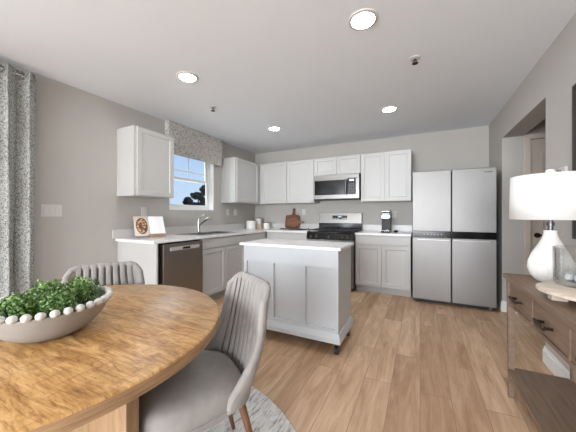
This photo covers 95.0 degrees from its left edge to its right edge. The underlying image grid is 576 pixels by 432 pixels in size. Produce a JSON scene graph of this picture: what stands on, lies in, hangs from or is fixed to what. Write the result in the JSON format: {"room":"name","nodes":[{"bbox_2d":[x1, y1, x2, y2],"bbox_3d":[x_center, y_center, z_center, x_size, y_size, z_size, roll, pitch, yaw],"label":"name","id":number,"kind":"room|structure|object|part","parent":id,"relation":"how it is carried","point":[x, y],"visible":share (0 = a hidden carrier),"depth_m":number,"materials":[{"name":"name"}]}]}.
{"room":"eat-in kitchen","nodes":[
{"label":"eat-in kitchen","id":0,"kind":"room"},
{"bbox_2d":[0,60,254,287],"bbox_3d":[-3.152,-0.062,0.972,0.140,2.505,10.920,0,0,27],"label":"wall","id":1,"kind":"structure","parent":0,"point":[76,129],"depth_m":2.80,"materials":[{"name":"paint"}]},
{"bbox_2d":[0,67,24,77],"bbox_3d":[-3.023,-1.205,0.951,0.106,0.060,3.198,0,0,27],"label":"curtain rod","id":2,"kind":"object","parent":1,"relation":"attached to","point":[16,74],"visible":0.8,"depth_m":2.26,"materials":[{"name":"silver metal"}]},
{"bbox_2d":[0,63,36,297],"bbox_3d":[-2.434,-0.043,2.042,0.114,2.425,0.741,0,0,27],"label":"curtain","id":3,"kind":"object","parent":2,"relation":"hanging from","point":[17,94],"visible":0.86,"depth_m":2.27,"materials":[{"name":"grey fabric"}]},
{"bbox_2d":[40,204,61,216],"bbox_3d":[-2.280,-0.042,2.546,0.010,0.116,0.165,0,0,27],"label":"light switch","id":4,"kind":"object","parent":1,"relation":"attached to","point":[46,210],"visible":1,"depth_m":2.54,"materials":[{"name":"white plastic"}]},
{"bbox_2d":[141,207,146,215],"bbox_3d":[-1.852,-0.045,3.402,0.010,0.116,0.075,0,0,27],"label":"power outlet","id":5,"kind":"object","parent":1,"relation":"attached to","point":[143,209],"visible":0.99,"depth_m":3.40,"materials":[{"name":"white plastic"}]},
{"bbox_2d":[117,125,173,198],"bbox_3d":[-1.742,-0.614,3.259,0.334,0.788,0.528,0,0,27],"label":"upper cabinet","id":6,"kind":"object","parent":1,"relation":"attached to","point":[145,157],"visible":1,"depth_m":3.08,"materials":[{"name":"white wood"}]},
{"bbox_3d":[-1.595,-0.614,3.201,0.019,0.776,0.489,0,0,27],"label":"door","id":7,"kind":"part","parent":6,"relation":"part of","materials":[{"name":"white wood"}]},
{"bbox_2d":[169,158,213,210],"bbox_3d":[-1.541,-0.541,4.181,0.152,0.937,0.900,0,0,27],"label":"window","id":8,"kind":"structure","parent":1,"relation":"in","point":[208,181],"depth_m":4.53,"materials":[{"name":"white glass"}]},
{"bbox_3d":[-1.574,-0.350,4.197,0.024,0.449,0.808,0,0,27],"label":"sash","id":9,"kind":"part","parent":8,"relation":"part of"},
{"bbox_3d":[-1.598,-0.752,4.209,0.025,0.434,0.808,0,0,27],"label":"sash","id":10,"kind":"part","parent":8,"relation":"part of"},
{"bbox_3d":[-1.516,-0.081,4.168,0.097,0.016,0.900,0,0,27],"label":"sill","id":11,"kind":"part","parent":8,"relation":"part of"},
{"bbox_2d":[165,120,221,165],"bbox_3d":[-1.436,-1.085,4.151,0.084,0.459,1.090,0,0,27],"label":"window valance","id":12,"kind":"object","parent":1,"relation":"attached to","point":[190,143],"visible":0.78,"depth_m":4.06,"materials":[{"name":"grey fabric"}]},
{"bbox_2d":[221,157,266,204],"bbox_3d":[-0.804,-0.614,5.136,0.334,0.788,1.089,0,0,27],"label":"upper cabinet","id":13,"kind":"object","parent":1,"relation":"attached to","point":[240,178],"visible":0.94,"depth_m":4.71,"materials":[{"name":"white wood"}]},
{"bbox_3d":[-0.742,-0.614,4.907,0.019,0.776,0.685,0,0,27],"label":"door","id":14,"kind":"part","parent":13,"relation":"part of","materials":[{"name":"white wood"}]},
{"bbox_2d":[0,0,575,153],"bbox_3d":[-0.509,-1.355,-0.433,6.124,0.080,11.070,0,0,27],"label":"ceiling","id":15,"kind":"structure","parent":0,"point":[298,67],"depth_m":2.18,"materials":[{"name":"paint"}]},
{"bbox_2d":[176,71,198,82],"bbox_3d":[-0.957,-1.310,2.513,0.200,0.010,0.200,0,0,27],"label":"recessed light","id":16,"kind":"object","parent":15,"relation":"in","point":[185,76],"visible":1,"depth_m":2.49,"materials":[{"name":"white plastic"}]},
{"bbox_2d":[268,126,280,130],"bbox_3d":[-0.210,-1.310,4.007,0.200,0.010,0.200,0,0,27],"label":"recessed light","id":17,"kind":"object","parent":15,"relation":"in","point":[272,128],"visible":1,"depth_m":3.99,"materials":[{"name":"white plastic"}]},
{"bbox_2d":[348,8,378,30],"bbox_3d":[0.505,-1.310,1.777,0.200,0.010,0.200,0,0,27],"label":"recessed light","id":18,"kind":"object","parent":15,"relation":"in","point":[365,18],"visible":1,"depth_m":1.76,"materials":[{"name":"white plastic"}]},
{"bbox_2d":[381,106,397,112],"bbox_3d":[1.254,-1.310,3.275,0.200,0.010,0.200,0,0,27],"label":"recessed light","id":19,"kind":"object","parent":15,"relation":"in","point":[386,109],"visible":1,"depth_m":3.27,"materials":[{"name":"white plastic"}]},
{"bbox_2d":[410,55,420,64],"bbox_3d":[1.064,-1.290,2.211,0.084,0.050,0.084,0,0,9],"label":"sprinkler","id":20,"kind":"object","parent":15,"relation":"attached to","point":[415,57],"visible":1,"depth_m":2.20,"materials":[{"name":"white metal"}]},
{"bbox_3d":[1.064,-1.310,2.211,0.084,0.009,0.084,0,0,9],"label":"plate","id":21,"kind":"part","parent":20,"relation":"part of","materials":[{"name":"white plastic"}]},
{"bbox_2d":[255,125,488,287],"bbox_3d":[1.239,-0.062,4.803,4.289,2.505,0.140,0,0,27],"label":"wall","id":22,"kind":"structure","parent":0,"point":[465,148],"depth_m":4.47,"materials":[{"name":"paint"}]},
{"bbox_2d":[260,162,288,204],"bbox_3d":[-0.227,-0.614,5.270,0.616,0.788,0.334,0,0,27],"label":"upper cabinet","id":23,"kind":"object","parent":22,"relation":"attached to","point":[273,176],"visible":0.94,"depth_m":5.12,"materials":[{"name":"white wood"}]},
{"bbox_2d":[287,159,319,203],"bbox_3d":[0.295,-0.614,5.009,0.548,0.788,0.334,0,0,27],"label":"upper cabinet","id":24,"kind":"object","parent":22,"relation":"attached to","point":[300,174],"visible":0.93,"depth_m":4.87,"materials":[{"name":"white wood"}]},
{"bbox_2d":[314,154,360,175],"bbox_3d":[0.909,-0.852,4.702,0.820,0.313,0.334,0,0,27],"label":"upper cabinet","id":25,"kind":"object","parent":22,"relation":"attached to","point":[352,163],"visible":0.79,"depth_m":4.54,"materials":[{"name":"white wood"}]},
{"bbox_3d":[0.656,-0.852,4.652,0.401,0.301,0.019,0,0,27],"label":"door","id":26,"kind":"part","parent":25,"relation":"part of","materials":[{"name":"white wood"}]},
{"bbox_2d":[313,173,360,200],"bbox_3d":[0.884,-0.482,4.654,0.798,0.420,0.442,0,0,27],"label":"microwave","id":27,"kind":"object","parent":25,"relation":"attached to","point":[338,186],"visible":1,"depth_m":4.49,"materials":[{"name":"metal"}]},
{"bbox_3d":[0.724,-0.447,4.550,0.605,0.334,0.021,0,0,27],"label":"door","id":28,"kind":"part","parent":27,"relation":"part of","materials":[{"name":"metal"}]},
{"bbox_3d":[1.058,-0.480,4.384,0.138,0.268,0.020,0,0,27],"label":"control panel","id":29,"kind":"part","parent":27,"relation":"part of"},
{"bbox_3d":[1.082,-0.447,4.371,0.191,0.334,0.021,0,0,27],"label":"trim","id":30,"kind":"part","parent":27,"relation":"part of","materials":[{"name":"metal"}]},
{"bbox_3d":[1.020,-0.852,4.470,0.401,0.301,0.019,0,0,27],"label":"door","id":31,"kind":"part","parent":25,"relation":"part of","materials":[{"name":"white wood"}]},
{"bbox_2d":[361,149,411,202],"bbox_3d":[1.617,-0.614,4.348,0.760,0.788,0.334,0,0,27],"label":"upper cabinet","id":32,"kind":"object","parent":22,"relation":"attached to","point":[385,176],"visible":1,"depth_m":4.19,"materials":[{"name":"white wood"}]},
{"bbox_3d":[1.378,-0.614,4.291,0.371,0.776,0.019,0,0,27],"label":"door","id":33,"kind":"part","parent":32,"relation":"part of","materials":[{"name":"white wood"}]},
{"bbox_3d":[1.715,-0.614,4.123,0.371,0.776,0.019,0,0,27],"label":"door","id":34,"kind":"part","parent":32,"relation":"part of","materials":[{"name":"white wood"}]},
{"bbox_2d":[363,225,411,231],"bbox_3d":[1.678,0.223,4.493,0.793,0.106,0.019,0,0,27],"label":"backsplash","id":35,"kind":"structure","parent":22,"relation":"attached to","point":[400,228],"depth_m":4.44,"materials":[{"name":"stone"}]},
{"bbox_2d":[392,211,396,217],"bbox_3d":[1.791,-0.010,4.442,0.075,0.116,0.010,0,0,27],"label":"power outlet","id":36,"kind":"object","parent":22,"relation":"attached to","point":[394,213],"visible":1,"depth_m":4.44,"materials":[{"name":"white plastic"}]},
{"bbox_2d":[202,288,553,431],"bbox_3d":[-0.554,1.230,-0.410,6.024,0.080,11.070,0,0,27],"label":"floor","id":37,"kind":"structure","parent":0,"point":[405,364],"depth_m":2.03,"materials":[{"name":"brown wood"}]},
{"bbox_2d":[117,241,157,284],"bbox_3d":[-1.696,0.748,2.961,0.683,0.884,0.020,0,0,27],"label":"end panel","id":38,"kind":"object","parent":37,"relation":"on","point":[145,255],"visible":0.3,"depth_m":2.89,"materials":[{"name":"white wood"}]},
{"bbox_2d":[158,239,202,292],"bbox_3d":[-1.526,0.754,3.249,0.672,0.872,0.643,0,0,27],"label":"dishwasher","id":39,"kind":"object","parent":37,"relation":"on","point":[180,263],"visible":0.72,"depth_m":3.10,"materials":[{"name":"metal"}]},
{"bbox_2d":[198,234,244,298],"bbox_3d":[-1.196,0.749,3.989,0.658,0.883,0.935,0,0,27],"label":"base cabinet","id":40,"kind":"object","parent":37,"relation":"on","point":[223,257],"visible":0.48,"depth_m":3.75,"materials":[{"name":"white wood"}]},
{"bbox_3d":[-1.014,0.767,3.638,0.019,0.615,0.457,0,0,27],"label":"door","id":41,"kind":"part","parent":40,"relation":"part of","materials":[{"name":"white wood"}]},
{"bbox_3d":[-0.910,0.386,3.846,0.019,0.125,0.922,0,0,27],"label":"drawer","id":42,"kind":"part","parent":40,"relation":"part of","materials":[{"name":"white wood"}]},
{"bbox_3d":[-0.807,0.767,4.053,0.019,0.615,0.459,0,0,27],"label":"door","id":43,"kind":"part","parent":40,"relation":"part of","materials":[{"name":"white wood"}]},
{"bbox_2d":[204,386,295,431],"bbox_3d":[-0.912,1.184,1.020,2.090,0.010,2.090,0,0,27],"label":"round rug","id":44,"kind":"object","parent":37,"relation":"on","point":[264,415],"visible":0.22,"depth_m":1.52,"materials":[{"name":"fabric"}]},
{"bbox_2d":[61,261,144,288],"bbox_3d":[-1.034,0.745,1.493,0.462,0.871,0.567,0,0,-35],"label":"dining chair","id":45,"kind":"object","parent":44,"relation":"on","point":[126,272],"visible":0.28,"depth_m":1.70,"materials":[{"name":"beige fabric"}]},
{"bbox_3d":[-1.124,0.559,1.624,0.454,0.463,0.229,0,0,-35],"label":"backrest","id":46,"kind":"part","parent":45,"relation":"part of","materials":[{"name":"beige fabric"}]},
{"bbox_2d":[0,284,218,431],"bbox_3d":[-0.912,0.804,1.020,1.250,0.748,1.250,0,0,27],"label":"dining table","id":47,"kind":"object","parent":44,"relation":"on","point":[92,378],"visible":0.72,"depth_m":0.80,"materials":[{"name":"brown wood"}]},
{"bbox_2d":[0,284,113,343],"bbox_3d":[-0.873,0.366,0.971,0.389,0.126,0.388,0,0,-29],"label":"bowl","id":48,"kind":"object","parent":47,"relation":"on","point":[41,329],"visible":0.7,"depth_m":0.86,"materials":[{"name":"beige ceramic"}]},
{"bbox_3d":[-0.873,0.386,0.971,0.264,0.033,0.264,0,0,27],"label":"bed","id":49,"kind":"object","parent":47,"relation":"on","visible":0},
{"bbox_2d":[0,291,40,322],"bbox_3d":[-0.914,0.323,0.886,0.134,0.125,0.132,0,0,27],"label":"leafy plant","id":50,"kind":"object","parent":49,"relation":"on","point":[18,305],"visible":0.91,"depth_m":0.88,"materials":[{"name":"green plant"}]},
{"bbox_2d":[26,278,68,307],"bbox_3d":[-0.928,0.315,1.021,0.141,0.140,0.138,0,0,27],"label":"leafy plant","id":51,"kind":"object","parent":49,"relation":"on","point":[40,289],"visible":0.44,"depth_m":1.00,"materials":[{"name":"green plant"}]},
{"bbox_2d":[31,290,77,317],"bbox_3d":[-0.816,0.326,0.924,0.125,0.117,0.125,0,0,27],"label":"leafy plant","id":52,"kind":"object","parent":49,"relation":"on","point":[59,301],"visible":0.77,"depth_m":0.91,"materials":[{"name":"green plant"}]},
{"bbox_2d":[60,275,104,306],"bbox_3d":[-0.835,0.315,1.072,0.141,0.140,0.145,0,0,27],"label":"leafy plant","id":53,"kind":"object","parent":49,"relation":"on","point":[75,288],"visible":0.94,"depth_m":1.05,"materials":[{"name":"green plant"}]},
{"bbox_2d":[139,272,270,431],"bbox_3d":[-0.384,0.745,1.200,0.567,0.871,0.462,0,0,-33],"label":"dining chair","id":54,"kind":"object","parent":44,"relation":"on","point":[217,383],"visible":0.98,"depth_m":1.12,"materials":[{"name":"beige fabric"}]},
{"bbox_3d":[-0.434,0.754,1.165,0.430,0.128,0.440,0,0,-33],"label":"seat","id":55,"kind":"part","parent":54,"relation":"part of","materials":[{"name":"beige fabric"}]},
{"bbox_3d":[-0.337,0.998,1.423,0.034,0.366,0.121,0,0,38],"label":"leg","id":56,"kind":"part","parent":54,"relation":"part of","materials":[{"name":"brown wood"}]},
{"bbox_3d":[-0.250,0.559,1.286,0.229,0.463,0.454,0,0,-33],"label":"backrest","id":57,"kind":"part","parent":54,"relation":"part of","materials":[{"name":"beige fabric"}]},
{"bbox_3d":[-0.158,0.998,1.153,0.121,0.366,0.034,0,0,-15],"label":"leg","id":58,"kind":"part","parent":54,"relation":"part of","materials":[{"name":"brown wood"}]},
{"bbox_2d":[244,232,266,241],"bbox_3d":[-0.701,0.749,4.980,0.658,0.883,1.277,0,0,27],"label":"base cabinet","id":59,"kind":"object","parent":37,"relation":"on","point":[262,235],"visible":0.08,"depth_m":4.53,"materials":[{"name":"white wood"}]},
{"bbox_2d":[112,223,318,243],"bbox_3d":[-0.710,0.238,4.044,1.480,0.136,2.959,0,0,27],"label":"countertop","id":60,"kind":"structure","parent":59,"relation":"on","point":[121,235],"depth_m":3.90,"materials":[{"name":"white stone"}]},
{"bbox_2d":[147,228,165,237],"bbox_3d":[-1.698,0.191,3.355,0.215,0.170,0.217,0,0,-39],"label":"book stand","id":61,"kind":"object","parent":60,"relation":"on","point":[158,234],"visible":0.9,"depth_m":3.29,"materials":[{"name":"brown wood"}]},
{"bbox_2d":[133,216,165,235],"bbox_3d":[-1.743,0.135,3.318,0.340,0.235,0.202,0,0,-39],"label":"cookbook","id":62,"kind":"object","parent":61,"relation":"on","point":[156,223],"visible":0.98,"depth_m":3.31,"materials":[{"name":"paper"}]},
{"bbox_2d":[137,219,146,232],"bbox_3d":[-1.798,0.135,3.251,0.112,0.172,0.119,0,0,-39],"label":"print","id":63,"kind":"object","parent":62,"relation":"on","point":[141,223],"depth_m":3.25},
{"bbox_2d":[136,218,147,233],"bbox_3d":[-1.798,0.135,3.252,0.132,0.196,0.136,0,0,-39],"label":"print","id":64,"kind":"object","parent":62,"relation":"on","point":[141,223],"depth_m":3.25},
{"bbox_2d":[197,215,211,232],"bbox_3d":[-1.269,0.129,4.013,0.271,0.280,0.060,0,0,20],"label":"faucet","id":65,"kind":"object","parent":60,"relation":"on","point":[207,218],"visible":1,"depth_m":4.03,"materials":[{"name":"silver metal"}]},
{"bbox_3d":[-1.260,0.102,4.005,0.249,0.137,0.042,0,0,23],"label":"spout","id":66,"kind":"part","parent":65,"relation":"part of","materials":[{"name":"silver metal"}]},
{"bbox_2d":[175,231,234,235],"bbox_3d":[-1.194,0.360,3.985,0.490,0.181,0.820,0,0,27],"label":"sink","id":67,"kind":"object","parent":60,"relation":"in","point":[208,232],"visible":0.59,"depth_m":4.00,"materials":[{"name":"metal"}]},
{"bbox_2d":[191,233,212,234],"bbox_3d":[-1.259,0.363,3.805,0.355,0.175,0.350,0,0,27],"label":"basin","id":68,"kind":"object","parent":67,"relation":"in","point":[191,233],"depth_m":3.97,"materials":[{"name":"metal"}]},
{"bbox_2d":[246,220,255,228],"bbox_3d":[-0.738,0.185,5.255,0.184,0.180,0.184,0,0,27],"label":"canister","id":69,"kind":"object","parent":60,"relation":"on","point":[250,224],"visible":0.98,"depth_m":5.18,"materials":[{"name":"white ceramic"}]},
{"bbox_2d":[263,222,269,228],"bbox_3d":[-0.434,0.211,5.315,0.124,0.128,0.124,0,0,27],"label":"canister","id":70,"kind":"object","parent":60,"relation":"on","point":[266,225],"visible":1,"depth_m":5.26,"materials":[{"name":"white ceramic"}]},
{"bbox_2d":[280,228,308,229],"bbox_3d":[0.125,0.267,5.091,0.530,0.018,0.220,0,0,27],"label":"serving tray","id":71,"kind":"object","parent":60,"relation":"on","point":[280,228],"visible":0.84,"depth_m":5.00,"materials":[{"name":"black metal"}]},
{"bbox_2d":[285,208,299,227],"bbox_3d":[0.093,0.063,5.240,0.310,0.392,0.079,0,0,27],"label":"cutting board","id":72,"kind":"object","parent":71,"relation":"on","point":[293,214],"visible":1,"depth_m":5.24,"materials":[{"name":"brown wood"}]},
{"bbox_2d":[287,217,303,227],"bbox_3d":[0.146,0.144,5.165,0.368,0.208,0.046,0,0,27],"label":"paddle board","id":73,"kind":"object","parent":71,"relation":"on","point":[292,222],"visible":1,"depth_m":5.18,"materials":[{"name":"brown wood"}]},
{"bbox_3d":[-0.604,0.240,5.445,0.190,0.070,0.160,0,0,27],"label":"wooden box","id":74,"kind":"object","parent":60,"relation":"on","visible":0},
{"bbox_2d":[255,218,260,224],"bbox_3d":[-0.613,0.131,5.449,0.128,0.147,0.128,0,0,27],"label":"canister","id":75,"kind":"object","parent":74,"relation":"on","point":[258,220],"visible":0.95,"depth_m":5.39,"materials":[{"name":"white ceramic"}]},
{"bbox_2d":[267,232,306,239],"bbox_3d":[0.108,0.749,4.940,0.821,0.883,0.624,0,0,27],"label":"base cabinet","id":76,"kind":"object","parent":37,"relation":"on","point":[270,235],"visible":0.08,"depth_m":4.66,"materials":[{"name":"white wood"}]},
{"bbox_2d":[240,239,353,354],"bbox_3d":[0.086,0.733,2.641,1.032,0.914,0.502,0,0,27],"label":"kitchen island","id":77,"kind":"object","parent":37,"relation":"on","point":[310,281],"visible":0.77,"depth_m":2.40,"materials":[{"name":"white wood"}]},
{"bbox_3d":[-0.006,0.685,2.447,0.970,0.769,0.022,0,0,27],"label":"frame","id":78,"kind":"part","parent":77,"relation":"part of","materials":[{"name":"white wood"}]},
{"bbox_2d":[240,239,353,250],"bbox_3d":[0.086,0.288,2.640,1.032,0.024,0.500,0,0,27],"label":"island countertop","id":79,"kind":"structure","parent":77,"relation":"on","point":[300,244],"depth_m":2.53,"materials":[{"name":"white stone"}]},
{"bbox_3d":[0.091,1.045,2.641,1.014,0.080,0.499,0,0,27],"label":"moulding","id":80,"kind":"part","parent":77,"relation":"part of","materials":[{"name":"white wood"}]},
{"bbox_2d":[306,213,361,289],"bbox_3d":[0.801,0.561,4.520,0.786,1.198,0.734,0,0,27],"label":"gas range","id":81,"kind":"object","parent":37,"relation":"on","point":[333,227],"visible":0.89,"depth_m":4.44,"materials":[{"name":"metal"}]},
{"bbox_3d":[0.668,0.343,4.255,0.786,0.094,0.048,0,0,27],"label":"control panel","id":82,"kind":"part","parent":81,"relation":"part of","materials":[{"name":"metal"}]},
{"bbox_2d":[307,239,353,276],"bbox_3d":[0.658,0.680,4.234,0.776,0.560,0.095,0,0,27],"label":"oven","id":83,"kind":"object","parent":81,"relation":"in","point":[329,240],"depth_m":4.10,"materials":[{"name":"metal"}]},
{"bbox_2d":[307,230,359,233],"bbox_3d":[0.799,0.283,4.517,0.786,0.022,0.595,0,0,27],"label":"cooktop","id":84,"kind":"object","parent":81,"relation":"in","point":[313,231],"depth_m":4.30,"materials":[{"name":"black metal"}]},
{"bbox_3d":[0.669,1.055,4.257,0.776,0.170,0.044,0,0,27],"label":"storage drawer","id":85,"kind":"part","parent":81,"relation":"part of","materials":[{"name":"metal"}]},
{"bbox_2d":[355,235,411,296],"bbox_3d":[1.540,0.749,4.224,0.787,0.883,0.624,0,0,27],"label":"base cabinet","id":86,"kind":"object","parent":37,"relation":"on","point":[383,264],"visible":0.97,"depth_m":3.94,"materials":[{"name":"white wood"}]},
{"bbox_3d":[1.230,0.767,4.041,0.384,0.615,0.019,0,0,27],"label":"door","id":87,"kind":"part","parent":86,"relation":"part of","materials":[{"name":"white wood"}]},
{"bbox_3d":[1.405,0.386,3.954,0.775,0.125,0.019,0,0,27],"label":"drawer","id":88,"kind":"part","parent":86,"relation":"part of","materials":[{"name":"white wood"}]},
{"bbox_2d":[355,225,411,235],"bbox_3d":[1.540,0.238,4.216,0.793,0.136,0.639,0,0,27],"label":"countertop","id":89,"kind":"structure","parent":86,"relation":"on","point":[403,230],"depth_m":4.35,"materials":[{"name":"white stone"}]},
{"bbox_2d":[381,210,391,232],"bbox_3d":[1.561,0.103,4.184,0.130,0.345,0.260,0,0,27],"label":"coffee maker","id":90,"kind":"object","parent":89,"relation":"on","point":[385,215],"visible":1,"depth_m":4.09,"materials":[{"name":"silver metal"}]},
{"bbox_3d":[1.579,0.767,3.866,0.385,0.615,0.019,0,0,27],"label":"door","id":91,"kind":"part","parent":86,"relation":"part of","materials":[{"name":"white wood"}]},
{"bbox_2d":[413,167,496,311],"bbox_3d":[2.284,0.301,3.737,0.927,1.778,0.772,0,0,27],"label":"refrigerator","id":92,"kind":"object","parent":37,"relation":"on","point":[455,211],"visible":1,"depth_m":3.40,"materials":[{"name":"metal"}]},
{"bbox_3d":[1.925,-0.185,3.549,0.453,0.806,0.070,0,0,27],"label":"door","id":93,"kind":"part","parent":92,"relation":"part of","materials":[{"name":"metal"}]},
{"bbox_3d":[1.925,0.719,3.549,0.453,0.833,0.070,0,0,27],"label":"door","id":94,"kind":"part","parent":92,"relation":"part of","materials":[{"name":"metal"}]},
{"bbox_3d":[1.922,0.331,3.498,0.373,0.014,0.021,0,0,27],"label":"handle","id":95,"kind":"part","parent":92,"relation":"part of","materials":[{"name":"silver metal"}]},
{"bbox_3d":[2.305,0.331,3.307,0.384,0.014,0.021,0,0,27],"label":"handle","id":96,"kind":"part","parent":92,"relation":"part of","materials":[{"name":"silver metal"}]},
{"bbox_3d":[2.344,-0.185,3.339,0.464,0.806,0.070,0,0,27],"label":"door","id":97,"kind":"part","parent":92,"relation":"part of","materials":[{"name":"metal"}]},
{"bbox_3d":[2.344,0.719,3.339,0.464,0.833,0.070,0,0,27],"label":"door","id":98,"kind":"part","parent":92,"relation":"part of","materials":[{"name":"metal"}]},
{"bbox_2d":[503,273,575,431],"bbox_3d":[1.317,0.790,1.128,0.383,0.800,1.295,0,0,27],"label":"console table","id":99,"kind":"object","parent":37,"relation":"on","point":[550,400],"visible":0.95,"depth_m":1.39,"materials":[{"name":"brown wood"}]},
{"bbox_3d":[1.458,0.804,1.725,0.040,0.772,0.040,0,0,27],"label":"leg","id":100,"kind":"part","parent":99,"relation":"part of","materials":[{"name":"brown wood"}]},
{"bbox_3d":[1.336,0.501,1.553,0.038,0.017,0.116,0,0,27],"label":"drawer pull","id":101,"kind":"part","parent":99,"relation":"part of","materials":[{"name":"brown metal"}]},
{"bbox_3d":[1.486,0.500,1.478,0.296,0.118,0.367,0,0,27],"label":"drawer","id":102,"kind":"part","parent":99,"relation":"part of","materials":[{"name":"brown wood"}]},
{"bbox_2d":[507,368,575,431],"bbox_3d":[1.324,1.014,1.124,0.347,0.027,1.225,0,0,27],"label":"shelf","id":103,"kind":"object","parent":99,"relation":"attached to","point":[550,400],"depth_m":1.44,"materials":[{"name":"brown wood"}]},
{"bbox_2d":[509,169,575,281],"bbox_3d":[1.541,0.059,1.550,0.374,0.660,0.374,0,0,27],"label":"table lamp","id":104,"kind":"object","parent":99,"relation":"on","point":[550,195],"visible":0.89,"depth_m":1.47,"materials":[{"name":"white fabric"}]},
{"bbox_3d":[1.541,-0.102,1.550,0.374,0.257,0.374,0,0,27],"label":"lamp shade","id":105,"kind":"part","parent":104,"relation":"part of","materials":[{"name":"white fabric"}]},
{"bbox_2d":[546,220,554,229],"bbox_3d":[1.541,0.038,1.550,0.036,0.100,0.036,0,0,27],"label":"socket","id":106,"kind":"object","parent":104,"relation":"attached to","point":[550,225],"depth_m":1.54,"materials":[{"name":"silver metal"}]},
{"bbox_3d":[1.162,0.501,1.205,0.038,0.017,0.116,0,0,27],"label":"drawer pull","id":107,"kind":"part","parent":99,"relation":"part of","materials":[{"name":"brown metal"}]},
{"bbox_3d":[1.312,0.500,1.130,0.296,0.118,0.358,0,0,27],"label":"drawer","id":108,"kind":"part","parent":99,"relation":"part of","materials":[{"name":"brown wood"}]},
{"bbox_2d":[536,281,575,301],"bbox_3d":[1.345,0.362,1.147,0.392,0.054,0.392,0,0,27],"label":"wooden riser","id":109,"kind":"object","parent":99,"relation":"on","point":[555,292],"visible":0.9,"depth_m":1.19,"materials":[{"name":"brown wood"}]},
{"bbox_2d":[552,246,575,288],"bbox_3d":[1.387,0.245,1.246,0.196,0.180,0.196,0,0,27],"label":"glass vase","id":110,"kind":"object","parent":109,"relation":"on","point":[563,282],"visible":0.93,"depth_m":1.29,"materials":[{"name":"clear glass"}]},
{"bbox_2d":[563,273,573,280],"bbox_3d":[1.347,0.296,1.266,0.035,0.037,0.036,0,0,27],"label":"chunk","id":111,"kind":"object","parent":110,"relation":"in","point":[568,276],"visible":0.99,"depth_m":1.26,"materials":[{"name":"white"}]},
{"bbox_3d":[1.727,0.804,1.591,0.040,0.772,0.040,0,0,27],"label":"leg","id":112,"kind":"part","parent":99,"relation":"part of","materials":[{"name":"brown wood"}]},
{"bbox_3d":[1.138,0.500,0.782,0.296,0.118,0.367,0,0,27],"label":"drawer","id":113,"kind":"part","parent":99,"relation":"part of","materials":[{"name":"brown wood"}]},
{"bbox_2d":[489,13,575,371],"bbox_3d":[0.626,-0.062,-0.995,0.200,2.505,10.780,0,0,27],"label":"wall","id":114,"kind":"structure","parent":0,"point":[546,91],"depth_m":2.42,"materials":[{"name":"paint"}]},
{"bbox_2d":[543,346,569,379],"bbox_3d":[0.094,1.124,-1.819,0.015,0.132,8.830,0,0,27],"label":"baseboard","id":115,"kind":"structure","parent":114,"relation":"attached to","point":[554,365],"depth_m":1.95,"materials":[{"name":"white wood"}]},
{"bbox_2d":[556,166,567,171],"bbox_3d":[1.923,-0.300,1.856,0.029,0.070,0.130,0,0,27],"label":"wall thermostat","id":116,"kind":"object","parent":114,"relation":"attached to","point":[565,168],"visible":0.48,"depth_m":1.82,"materials":[{"name":"white plastic"}]},
{"bbox_2d":[572,83,575,238],"bbox_3d":[1.690,-0.339,1.388,0.027,0.983,0.695,0,0,27],"label":"picture frame","id":117,"kind":"object","parent":114,"relation":"attached to","point":[574,85],"visible":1,"depth_m":1.69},
{"bbox_2d":[523,118,545,273],"bbox_3d":[3.560,-0.062,2.865,1.595,2.505,0.120,0,0,27],"label":"wall","id":118,"kind":"structure","parent":0,"point":[541,127],"depth_m":3.12,"materials":[{"name":"paint"}]},
{"bbox_2d":[501,301,517,313],"bbox_3d":[2.723,1.124,3.208,0.222,0.132,0.015,0,0,27],"label":"baseboard","id":119,"kind":"structure","parent":118,"relation":"attached to","point":[503,303],"depth_m":3.24,"materials":[{"name":"white wood"}]},
{"bbox_2d":[524,132,545,274],"bbox_3d":[3.239,0.114,2.950,0.929,2.152,0.016,0,0,27],"label":"trim","id":120,"kind":"structure","parent":118,"relation":"attached to","point":[527,137],"depth_m":3.14,"materials":[{"name":"paint"}]},
{"bbox_2d":[531,138,545,251],"bbox_3d":[3.246,0.143,2.965,0.799,2.082,0.102,0,0,27],"label":"door","id":121,"kind":"structure","parent":118,"relation":"in","point":[538,146],"depth_m":3.12,"materials":[{"name":"paint"}]},
{"bbox_3d":[3.247,0.150,2.972,0.600,1.760,0.008,0,0,27],"label":"panel moulding","id":122,"kind":"part","parent":121,"relation":"part of","materials":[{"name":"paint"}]},
{"label":"outside","id":123,"kind":"structure","parent":0,"visible":0},
{"bbox_3d":[-23.874,1.440,23.117,56.616,0.100,80.000,0,0,27],"label":"ground","id":124,"kind":"structure","parent":123,"visible":0},
{"bbox_2d":[182,197,192,204],"bbox_3d":[-5.711,0.170,15.101,0.957,2.454,1.008,0,0,27],"label":"round bush","id":125,"kind":"object","parent":124,"relation":"on","point":[187,200],"visible":0.27,"depth_m":14.97,"materials":[{"name":"green plant"}]},
{"bbox_2d":[190,185,204,204],"bbox_3d":[-6.010,-0.478,19.274,1.257,3.745,3.004,0,0,27],"label":"tree","id":126,"kind":"object","parent":124,"relation":"on","point":[199,196],"visible":0.23,"depth_m":18.70,"materials":[{"name":"plant"}]}
]}

